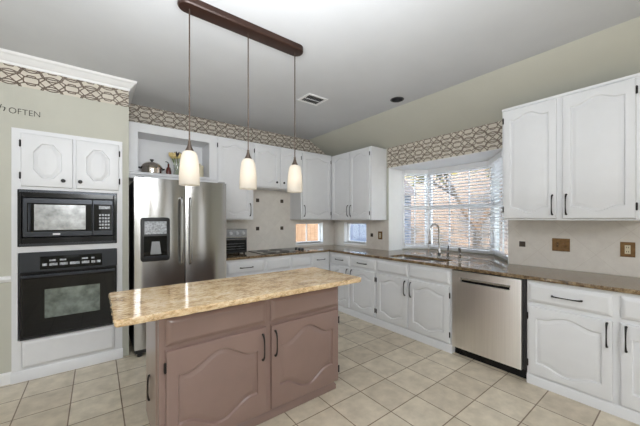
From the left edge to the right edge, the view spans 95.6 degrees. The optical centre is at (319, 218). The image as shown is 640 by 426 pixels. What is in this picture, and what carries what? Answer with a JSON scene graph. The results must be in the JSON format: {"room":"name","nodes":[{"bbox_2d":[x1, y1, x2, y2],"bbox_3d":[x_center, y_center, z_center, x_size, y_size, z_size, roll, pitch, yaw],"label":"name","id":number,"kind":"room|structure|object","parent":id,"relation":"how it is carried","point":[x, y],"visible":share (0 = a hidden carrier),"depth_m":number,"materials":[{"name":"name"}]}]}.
{"room":"kitchen","nodes":[
{"label":"kitchen","id":0,"kind":"room"},
{"bbox_2d":[0,82,11,373],"bbox_3d":[-3.779,0.000,1.981,2.425,2.800,0.619,0,0,-38],"label":"wall","id":1,"kind":"structure","parent":0,"point":[5,89],"depth_m":2.45,"materials":[{"name":"beige paint"}]},
{"bbox_2d":[0,372,10,386],"bbox_3d":[-3.586,1.350,1.730,2.425,0.100,0.014,0,0,-38],"label":"baseboard","id":2,"kind":"structure","parent":1,"relation":"attached to","point":[5,377],"depth_m":2.44,"materials":[{"name":"white paint"}]},
{"bbox_2d":[0,276,10,282],"bbox_3d":[-3.584,0.511,1.727,2.425,0.054,0.022,0,0,-38],"label":"trim","id":3,"kind":"structure","parent":1,"relation":"attached to","point":[4,279],"depth_m":2.44,"materials":[{"name":"white paint"}]},
{"bbox_2d":[9,108,39,116],"bbox_3d":[-2.564,-0.926,2.521,0.193,0.047,0.002,0,0,-36],"label":"wall lettering","id":4,"kind":"object","parent":1,"relation":"attached to","point":[9,108],"depth_m":2.54},
{"bbox_2d":[0,63,128,106],"bbox_3d":[-2.624,-1.231,2.477,1.671,0.174,0.002,0,0,-38],"label":"wallpaper border","id":5,"kind":"object","parent":1,"relation":"attached to","point":[9,74],"visible":1,"depth_m":2.67,"materials":[{"name":"beige paper"}]},
{"bbox_2d":[12,85,121,141],"bbox_3d":[-2.508,-1.091,2.959,0.783,0.618,0.619,0,0,-38],"label":"wall","id":6,"kind":"structure","parent":0,"point":[59,113],"depth_m":2.68,"materials":[{"name":"beige paint"}]},
{"bbox_2d":[0,48,136,104],"bbox_3d":[-3.395,-1.356,2.221,3.328,0.088,0.707,0,0,-38],"label":"trim","id":7,"kind":"structure","parent":6,"relation":"attached to","point":[9,57],"depth_m":2.65,"materials":[{"name":"white paint"}]},
{"bbox_2d":[122,106,128,355],"bbox_3d":[-2.176,0.000,3.214,0.054,2.800,0.619,0,0,-38],"label":"wall","id":8,"kind":"structure","parent":0,"point":[125,110],"depth_m":2.97,"materials":[{"name":"beige paint"}]},
{"bbox_2d":[129,105,329,269],"bbox_3d":[-1.033,0.000,4.573,3.440,2.800,0.140,0,0,-38],"label":"wall","id":9,"kind":"structure","parent":0,"point":[130,182],"depth_m":5.04,"materials":[{"name":"beige paint"}]},
{"bbox_2d":[129,121,216,182],"bbox_3d":[-1.843,-0.775,3.639,0.978,0.630,0.348,0,0,-38],"label":"upper cabinet","id":10,"kind":"object","parent":9,"relation":"attached to","point":[147,142],"visible":0.71,"depth_m":3.62,"materials":[{"name":"white paint"}]},
{"bbox_2d":[138,159,164,172],"bbox_3d":[-2.027,-0.628,3.500,0.235,0.186,0.235,0,0,5],"label":"lidded pot","id":11,"kind":"object","parent":10,"relation":"on","point":[152,167],"visible":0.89,"depth_m":3.41,"materials":[{"name":"silver metal"}]},
{"bbox_2d":[165,161,170,173],"bbox_3d":[-1.860,-0.620,3.565,0.062,0.170,0.061,0,0,2],"label":"bottle","id":12,"kind":"object","parent":10,"relation":"on","point":[168,169],"visible":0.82,"depth_m":3.55,"materials":[{"name":"red glass"}]},
{"bbox_2d":[168,152,181,174],"bbox_3d":[-1.803,-0.688,3.672,0.219,0.304,0.137,0,0,-38],"label":"flower vase","id":13,"kind":"object","parent":10,"relation":"on","point":[175,155],"visible":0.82,"depth_m":3.64,"materials":[{"name":"clear glass"}]},
{"bbox_2d":[199,164,203,176],"bbox_3d":[-1.591,-0.634,3.848,0.094,0.197,0.094,0,0,-38],"label":"ceramic canister","id":14,"kind":"object","parent":10,"relation":"on","point":[201,168],"visible":0.59,"depth_m":3.82,"materials":[{"name":"beige ceramic"}]},
{"bbox_2d":[129,104,325,154],"bbox_3d":[-1.036,-1.199,4.480,3.303,0.408,0.002,0,0,-38],"label":"wallpaper border","id":15,"kind":"object","parent":9,"relation":"attached to","point":[137,113],"visible":0.54,"depth_m":4.12,"materials":[{"name":"beige paper"}]},
{"bbox_2d":[216,136,252,219],"bbox_3d":[-1.238,-0.540,4.082,0.518,1.100,0.384,0,0,-38],"label":"upper cabinet","id":16,"kind":"object","parent":9,"relation":"attached to","point":[230,153],"visible":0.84,"depth_m":3.93,"materials":[{"name":"white paint"}]},
{"bbox_2d":[253,142,301,191],"bbox_3d":[-0.711,-0.772,4.490,0.813,0.635,0.380,0,0,-38],"label":"upper cabinet","id":17,"kind":"object","parent":9,"relation":"attached to","point":[272,163],"visible":0.79,"depth_m":4.31,"materials":[{"name":"white paint"}]},
{"bbox_2d":[226,190,333,250],"bbox_3d":[-0.648,0.014,4.771,2.292,0.938,0.014,0,0,-38],"label":"tile backsplash","id":18,"kind":"structure","parent":9,"relation":"attached to","point":[271,226],"depth_m":4.68,"materials":[{"name":"beige tile"}]},
{"bbox_2d":[296,223,319,242],"bbox_3d":[-0.243,0.245,5.219,0.600,0.360,0.050,0,0,-38],"label":"window","id":19,"kind":"structure","parent":9,"relation":"in","point":[306,241],"depth_m":5.24,"materials":[{"name":"white paint"}]},
{"bbox_2d":[296,223,322,245],"bbox_3d":[-0.219,0.260,5.189,0.600,0.390,0.136,0,0,-38],"label":"trim","id":20,"kind":"structure","parent":9,"relation":"attached to","point":[321,224],"depth_m":5.33,"materials":[{"name":"white paint"}]},
{"bbox_2d":[290,151,330,219],"bbox_3d":[-0.139,-0.540,4.928,0.626,1.100,0.384,0,0,-38],"label":"upper cabinet","id":21,"kind":"object","parent":9,"relation":"attached to","point":[314,202],"visible":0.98,"depth_m":4.78,"materials":[{"name":"white paint"}]},
{"bbox_2d":[0,0,639,139],"bbox_3d":[-0.258,-1.450,0.233,6.075,0.100,7.884,0,0,-38],"label":"ceiling","id":22,"kind":"structure","parent":0,"point":[358,56],"depth_m":2.33,"materials":[{"name":"paint"}]},
{"bbox_2d":[177,0,302,192],"bbox_3d":[-0.524,-0.809,2.120,0.945,1.182,0.124,0,0,-38],"label":"pendant light","id":23,"kind":"object","parent":22,"relation":"hanging from","point":[189,175],"visible":1,"depth_m":2.06,"materials":[{"name":"brown metal"}]},
{"bbox_2d":[298,93,327,105],"bbox_3d":[-0.085,-1.395,3.398,0.280,0.009,0.236,0,0,-38],"label":"ceiling vent","id":24,"kind":"object","parent":22,"relation":"in","point":[309,98],"visible":1,"depth_m":3.39,"materials":[{"name":"white metal"}]},
{"bbox_2d":[390,97,403,102],"bbox_3d":[0.903,-1.442,3.401,0.156,0.096,0.156,0,0,-38],"label":"recessed light","id":25,"kind":"object","parent":22,"relation":"in","point":[395,99],"visible":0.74,"depth_m":3.44,"materials":[{"name":"black plastic"}]},
{"bbox_2d":[0,311,639,425],"bbox_3d":[0.009,1.450,0.439,6.750,0.100,7.884,0,0,-38],"label":"floor","id":26,"kind":"structure","parent":0,"point":[386,377],"depth_m":2.30,"materials":[{"name":"beige tile"}]},
{"bbox_2d":[10,127,122,384],"bbox_3d":[-2.467,0.310,2.905,0.789,2.180,0.610,0,0,-38],"label":"tall cabinet","id":27,"kind":"object","parent":26,"relation":"on","point":[40,160],"visible":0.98,"depth_m":2.65,"materials":[{"name":"white paint"}]},
{"bbox_2d":[17,189,116,246],"bbox_3d":[-2.430,-0.008,2.850,0.698,0.496,0.463,0,0,-38],"label":"microwave","id":28,"kind":"object","parent":27,"relation":"in","point":[45,216],"visible":1,"depth_m":2.65,"materials":[{"name":"black plastic"}]},
{"bbox_2d":[18,248,116,340],"bbox_3d":[-2.442,0.670,2.873,0.692,0.756,0.572,0,0,-38],"label":"wall oven","id":29,"kind":"object","parent":27,"relation":"in","point":[60,292],"visible":0.95,"depth_m":2.65,"materials":[{"name":"black metal"}]},
{"bbox_2d":[42,257,100,265],"bbox_3d":[-2.290,0.390,2.689,0.410,0.055,0.001,0,0,-38],"label":"control panel","id":30,"kind":"object","parent":29,"relation":"attached to","point":[46,261],"depth_m":2.68,"materials":[{"name":"black plastic"}]},
{"bbox_2d":[129,176,225,356],"bbox_3d":[-1.677,0.481,3.433,0.932,1.838,0.754,0,0,-38],"label":"refrigerator","id":31,"kind":"object","parent":26,"relation":"on","point":[177,233],"visible":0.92,"depth_m":3.13,"materials":[{"name":"silver metal"}]},
{"bbox_2d":[146,286,338,425],"bbox_3d":[-0.521,0.967,2.177,1.334,0.867,0.574,0,0,-38],"label":"kitchen island","id":32,"kind":"object","parent":26,"relation":"on","point":[253,363],"visible":0.92,"depth_m":1.88,"materials":[{"name":"brown paint"}]},
{"bbox_2d":[109,267,360,327],"bbox_3d":[-0.531,0.513,2.204,1.722,0.037,0.698,0,0,-38],"label":"island countertop","id":33,"kind":"structure","parent":32,"relation":"on","point":[136,306],"depth_m":1.93,"materials":[{"name":"stone"}]},
{"bbox_2d":[226,257,264,277],"bbox_3d":[-1.135,0.958,3.981,0.556,0.884,0.662,0,0,-38],"label":"base cabinet","id":34,"kind":"object","parent":26,"relation":"on","point":[242,267],"visible":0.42,"depth_m":3.74,"materials":[{"name":"white paint"}]},
{"bbox_2d":[265,253,310,272],"bbox_3d":[-0.610,0.958,4.384,0.766,0.884,0.662,0,0,-38],"label":"base cabinet","id":35,"kind":"object","parent":26,"relation":"on","point":[299,261],"visible":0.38,"depth_m":4.13,"materials":[{"name":"white paint"}]},
{"bbox_2d":[311,252,328,269],"bbox_3d":[-0.164,0.958,4.728,0.359,0.884,0.662,0,0,-38],"label":"base cabinet","id":36,"kind":"object","parent":26,"relation":"on","point":[321,259],"visible":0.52,"depth_m":4.50,"materials":[{"name":"white paint"}]},
{"bbox_2d":[330,252,376,324],"bbox_3d":[0.670,0.958,4.397,0.663,0.884,0.983,0,0,-38],"label":"base cabinet","id":37,"kind":"object","parent":26,"relation":"on","point":[358,300],"visible":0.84,"depth_m":4.08,"materials":[{"name":"white paint"}]},
{"bbox_2d":[376,257,454,353],"bbox_3d":[1.284,0.958,3.599,0.663,0.884,1.028,0,0,-38],"label":"base cabinet","id":38,"kind":"object","parent":26,"relation":"on","point":[414,301],"visible":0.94,"depth_m":3.34,"materials":[{"name":"white paint"}]},
{"bbox_2d":[452,269,526,378],"bbox_3d":[1.800,0.961,2.932,0.619,0.878,0.647,0,0,-38],"label":"dishwasher","id":39,"kind":"object","parent":26,"relation":"on","point":[489,311],"visible":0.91,"depth_m":2.71,"materials":[{"name":"silver metal"}]},
{"bbox_2d":[527,279,639,424],"bbox_3d":[2.355,0.958,2.207,0.663,0.884,1.160,0,0,-38],"label":"base cabinet","id":40,"kind":"object","parent":26,"relation":"on","point":[583,344],"visible":1,"depth_m":2.18,"materials":[{"name":"white paint"}]},
{"bbox_2d":[226,245,639,294],"bbox_3d":[1.077,0.499,3.677,4.996,0.031,2.360,0,0,29],"label":"countertop","id":41,"kind":"structure","parent":40,"relation":"on","point":[480,263],"depth_m":3.02,"materials":[{"name":"brown stone"}]},
{"bbox_2d":[226,228,246,253],"bbox_3d":[-1.244,0.311,4.047,0.385,0.345,0.308,0,0,-38],"label":"toaster oven","id":42,"kind":"object","parent":41,"relation":"on","point":[236,239],"visible":0.56,"depth_m":3.97,"materials":[{"name":"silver metal"}]},
{"bbox_2d":[249,247,308,253],"bbox_3d":[-0.616,0.469,4.409,0.800,0.030,0.480,0,0,-38],"label":"cooktop","id":43,"kind":"object","parent":41,"relation":"in","point":[282,250],"visible":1,"depth_m":4.37,"materials":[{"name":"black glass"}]},
{"bbox_2d":[398,257,442,262],"bbox_3d":[1.226,0.605,3.600,0.350,0.174,0.745,0,0,-38],"label":"sink","id":44,"kind":"object","parent":41,"relation":"in","point":[398,257],"visible":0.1,"depth_m":3.76,"materials":[{"name":"metal"}]},
{"bbox_2d":[428,223,441,257],"bbox_3d":[1.435,0.269,3.615,0.191,0.430,0.060,0,0,-24],"label":"kitchen faucet","id":45,"kind":"object","parent":41,"relation":"on","point":[429,239],"visible":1,"depth_m":3.62,"materials":[{"name":"silver metal"}]},
{"bbox_2d":[458,248,461,260],"bbox_3d":[1.632,0.409,3.388,0.046,0.150,0.044,0,0,-38],"label":"sprayer","id":46,"kind":"object","parent":41,"relation":"on","point":[459,249],"visible":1,"depth_m":3.38,"materials":[{"name":"silver metal"}]},
{"bbox_2d":[391,148,501,169],"bbox_3d":[1.845,-0.859,4.028,0.743,0.163,1.625,0,0,-38],"label":"ceiling","id":47,"kind":"structure","parent":0,"point":[484,155],"depth_m":3.92,"materials":[{"name":"white paint"}]},
{"bbox_2d":[402,248,507,261],"bbox_3d":[1.898,0.938,4.069,0.690,0.925,1.785,0,0,-38],"label":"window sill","id":48,"kind":"structure","parent":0,"point":[424,248],"depth_m":4.18,"materials":[{"name":"beige paint"}]},
{"bbox_2d":[402,170,427,248],"bbox_3d":[1.518,-0.153,4.649,0.422,1.246,0.060,0,0,-1],"label":"window","id":49,"kind":"structure","parent":48,"relation":"in","point":[403,175],"depth_m":4.62,"materials":[{"name":"white paint"}]},
{"bbox_2d":[414,176,415,245],"bbox_3d":[1.518,-0.153,4.645,0.016,1.166,0.016,0,0,-1],"label":"grille","id":50,"kind":"object","parent":49,"relation":"attached to","point":[414,176],"depth_m":4.64,"materials":[{"name":"white paint"}]},
{"bbox_2d":[404,169,427,244],"bbox_3d":[1.519,-0.180,4.580,0.362,1.192,0.066,0,0,-1],"label":"window blind","id":51,"kind":"object","parent":49,"relation":"attached to","point":[408,172],"visible":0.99,"depth_m":4.56,"materials":[{"name":"white plastic"}]},
{"bbox_2d":[429,167,493,253],"bbox_3d":[2.044,-0.153,4.263,0.060,1.246,0.955,0,0,-38],"label":"window","id":52,"kind":"structure","parent":48,"relation":"in","point":[491,205],"depth_m":4.14,"materials":[{"name":"white paint"}]},
{"bbox_2d":[428,161,488,249],"bbox_3d":[1.990,-0.180,4.221,0.066,1.192,0.895,0,0,-38],"label":"window blind","id":53,"kind":"object","parent":52,"relation":"attached to","point":[478,165],"visible":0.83,"depth_m":4.17,"materials":[{"name":"white plastic"}]},
{"bbox_2d":[449,171,469,247],"bbox_3d":[2.041,-0.153,4.261,0.016,1.166,0.308,0,0,-38],"label":"grille","id":54,"kind":"object","parent":52,"relation":"attached to","point":[468,171],"depth_m":4.14,"materials":[{"name":"white paint"}]},
{"bbox_2d":[310,17,639,156],"bbox_3d":[2.417,-1.267,2.291,0.675,0.466,7.884,0,0,-38],"label":"wall","id":55,"kind":"structure","parent":0,"point":[611,53],"depth_m":2.91,"materials":[{"name":"beige paint"}]},
{"bbox_2d":[341,121,637,277],"bbox_3d":[2.660,0.156,2.478,0.140,2.488,7.684,0,0,-38],"label":"wall","id":56,"kind":"structure","parent":0,"point":[498,121],"depth_m":4.46,"materials":[{"name":"beige paint"}]},
{"bbox_2d":[344,223,365,245],"bbox_3d":[0.654,0.255,5.074,0.136,0.380,0.555,0,0,-38],"label":"trim","id":57,"kind":"structure","parent":56,"relation":"attached to","point":[345,224],"depth_m":5.25,"materials":[{"name":"white paint"}]},
{"bbox_2d":[348,223,365,242],"bbox_3d":[0.692,0.240,5.103,0.050,0.350,0.555,0,0,-38],"label":"window","id":58,"kind":"structure","parent":56,"relation":"in","point":[349,240],"depth_m":5.26,"materials":[{"name":"white paint"}]},
{"bbox_2d":[331,146,386,219],"bbox_3d":[0.490,-0.530,4.860,0.392,1.096,1.254,0,0,-38],"label":"upper cabinet","id":59,"kind":"object","parent":56,"relation":"attached to","point":[358,177],"visible":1,"depth_m":4.47,"materials":[{"name":"white paint"}]},
{"bbox_2d":[334,220,388,250],"bbox_3d":[0.655,0.252,4.959,0.014,0.463,1.290,0,0,-38],"label":"tile backsplash","id":60,"kind":"structure","parent":56,"relation":"attached to","point":[372,226],"depth_m":4.74,"materials":[{"name":"beige tile"}]},
{"bbox_2d":[378,231,381,238],"bbox_3d":[0.947,0.258,4.571,0.010,0.125,0.085,0,0,-38],"label":"outlet plate","id":61,"kind":"object","parent":60,"relation":"attached to","point":[379,232],"visible":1,"depth_m":4.57,"materials":[{"name":"gold metal"}]},
{"bbox_2d":[387,121,501,167],"bbox_3d":[1.560,-0.935,3.793,0.002,0.312,1.720,0,0,-38],"label":"wallpaper border","id":62,"kind":"object","parent":56,"relation":"attached to","point":[486,137],"visible":0.91,"depth_m":3.68,"materials":[{"name":"beige paper"}]},
{"bbox_2d":[389,168,508,263],"bbox_3d":[1.661,-0.148,3.905,0.304,1.264,1.775,0,0,-38],"label":"trim","id":63,"kind":"structure","parent":56,"relation":"attached to","point":[395,175],"depth_m":4.53,"materials":[{"name":"white paint"}]},
{"bbox_2d":[494,175,507,259],"bbox_3d":[2.238,-0.153,3.539,0.060,1.246,0.668,0,0,18],"label":"window","id":64,"kind":"structure","parent":56,"relation":"in","point":[497,215],"depth_m":3.81,"materials":[{"name":"white paint"}]},
{"bbox_2d":[488,150,506,255],"bbox_3d":[2.172,-0.180,3.560,0.066,1.192,0.608,0,0,18],"label":"window blind","id":65,"kind":"object","parent":64,"relation":"attached to","point":[495,162],"visible":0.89,"depth_m":3.57,"materials":[{"name":"white plastic"}]},
{"bbox_2d":[502,220,503,252],"bbox_3d":[2.234,-0.153,3.541,0.016,1.166,0.016,0,0,18],"label":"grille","id":66,"kind":"object","parent":64,"relation":"attached to","point":[502,220],"depth_m":3.53,"materials":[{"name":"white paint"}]},
{"bbox_2d":[502,73,639,220],"bbox_3d":[2.225,-0.538,2.604,0.392,1.100,0.960,0,0,-38],"label":"upper cabinet","id":67,"kind":"object","parent":56,"relation":"attached to","point":[572,155],"visible":1,"depth_m":2.45,"materials":[{"name":"white paint"}]},
{"bbox_2d":[509,220,639,277],"bbox_3d":[2.509,0.248,2.548,0.014,0.469,1.519,0,0,-38],"label":"tile backsplash","id":68,"kind":"structure","parent":56,"relation":"attached to","point":[594,245],"depth_m":2.70,"materials":[{"name":"beige tile"}]},
{"bbox_2d":[552,238,569,251],"bbox_3d":[2.312,0.248,2.788,0.020,0.122,0.135,0,0,-38],"label":"switch plate","id":69,"kind":"object","parent":68,"relation":"attached to","point":[558,244],"visible":1,"depth_m":2.79,"materials":[{"name":"gold metal"}]},
{"bbox_2d":[620,242,634,256],"bbox_3d":[2.586,0.257,2.440,0.010,0.125,0.088,0,0,-38],"label":"outlet plate","id":70,"kind":"object","parent":68,"relation":"attached to","point":[627,249],"visible":1,"depth_m":2.44,"materials":[{"name":"gold metal"}]},
{"bbox_2d":[625,245,630,253],"bbox_3d":[2.584,0.257,2.439,0.003,0.072,0.034,0,0,-38],"label":"socket","id":71,"kind":"object","parent":70,"relation":"attached to","point":[627,247],"depth_m":2.44,"materials":[{"name":"beige plastic"}]},
{"label":"outside","id":72,"kind":"structure","parent":0,"visible":0},
{"bbox_3d":[4.595,1.470,8.582,10.250,0.100,20.000,0,0,-38],"label":"yard","id":73,"kind":"structure","parent":72,"visible":0},
{"bbox_2d":[296,224,317,241],"bbox_3d":[-0.685,0.410,7.838,6.474,1.980,0.060,0,0,-38],"label":"fence","id":74,"kind":"object","parent":73,"relation":"on","point":[312,229],"visible":0.02,"depth_m":8.06,"materials":[{"name":"brown wood"}]},
{"bbox_2d":[350,180,416,245],"bbox_3d":[1.542,0.040,8.410,2.000,2.780,1.650,0,0,-38],"label":"garden shed","id":75,"kind":"object","parent":73,"relation":"on","point":[357,231],"visible":0.12,"depth_m":7.90,"materials":[{"name":"blue"}]},
{"bbox_2d":[405,167,501,249],"bbox_3d":[3.274,-0.365,6.113,3.885,3.598,2.338,0,0,-3],"label":"tree","id":76,"kind":"object","parent":73,"relation":"on","point":[477,236],"visible":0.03,"depth_m":5.99,"materials":[{"name":"grey plant"}]},
{"bbox_2d":[405,168,507,254],"bbox_3d":[7.331,-0.885,7.281,4.300,4.630,11.600,0,0,-38],"label":"house","id":77,"kind":"structure","parent":73,"relation":"on","point":[419,230],"depth_m":8.65,"materials":[{"name":"pink paint"}]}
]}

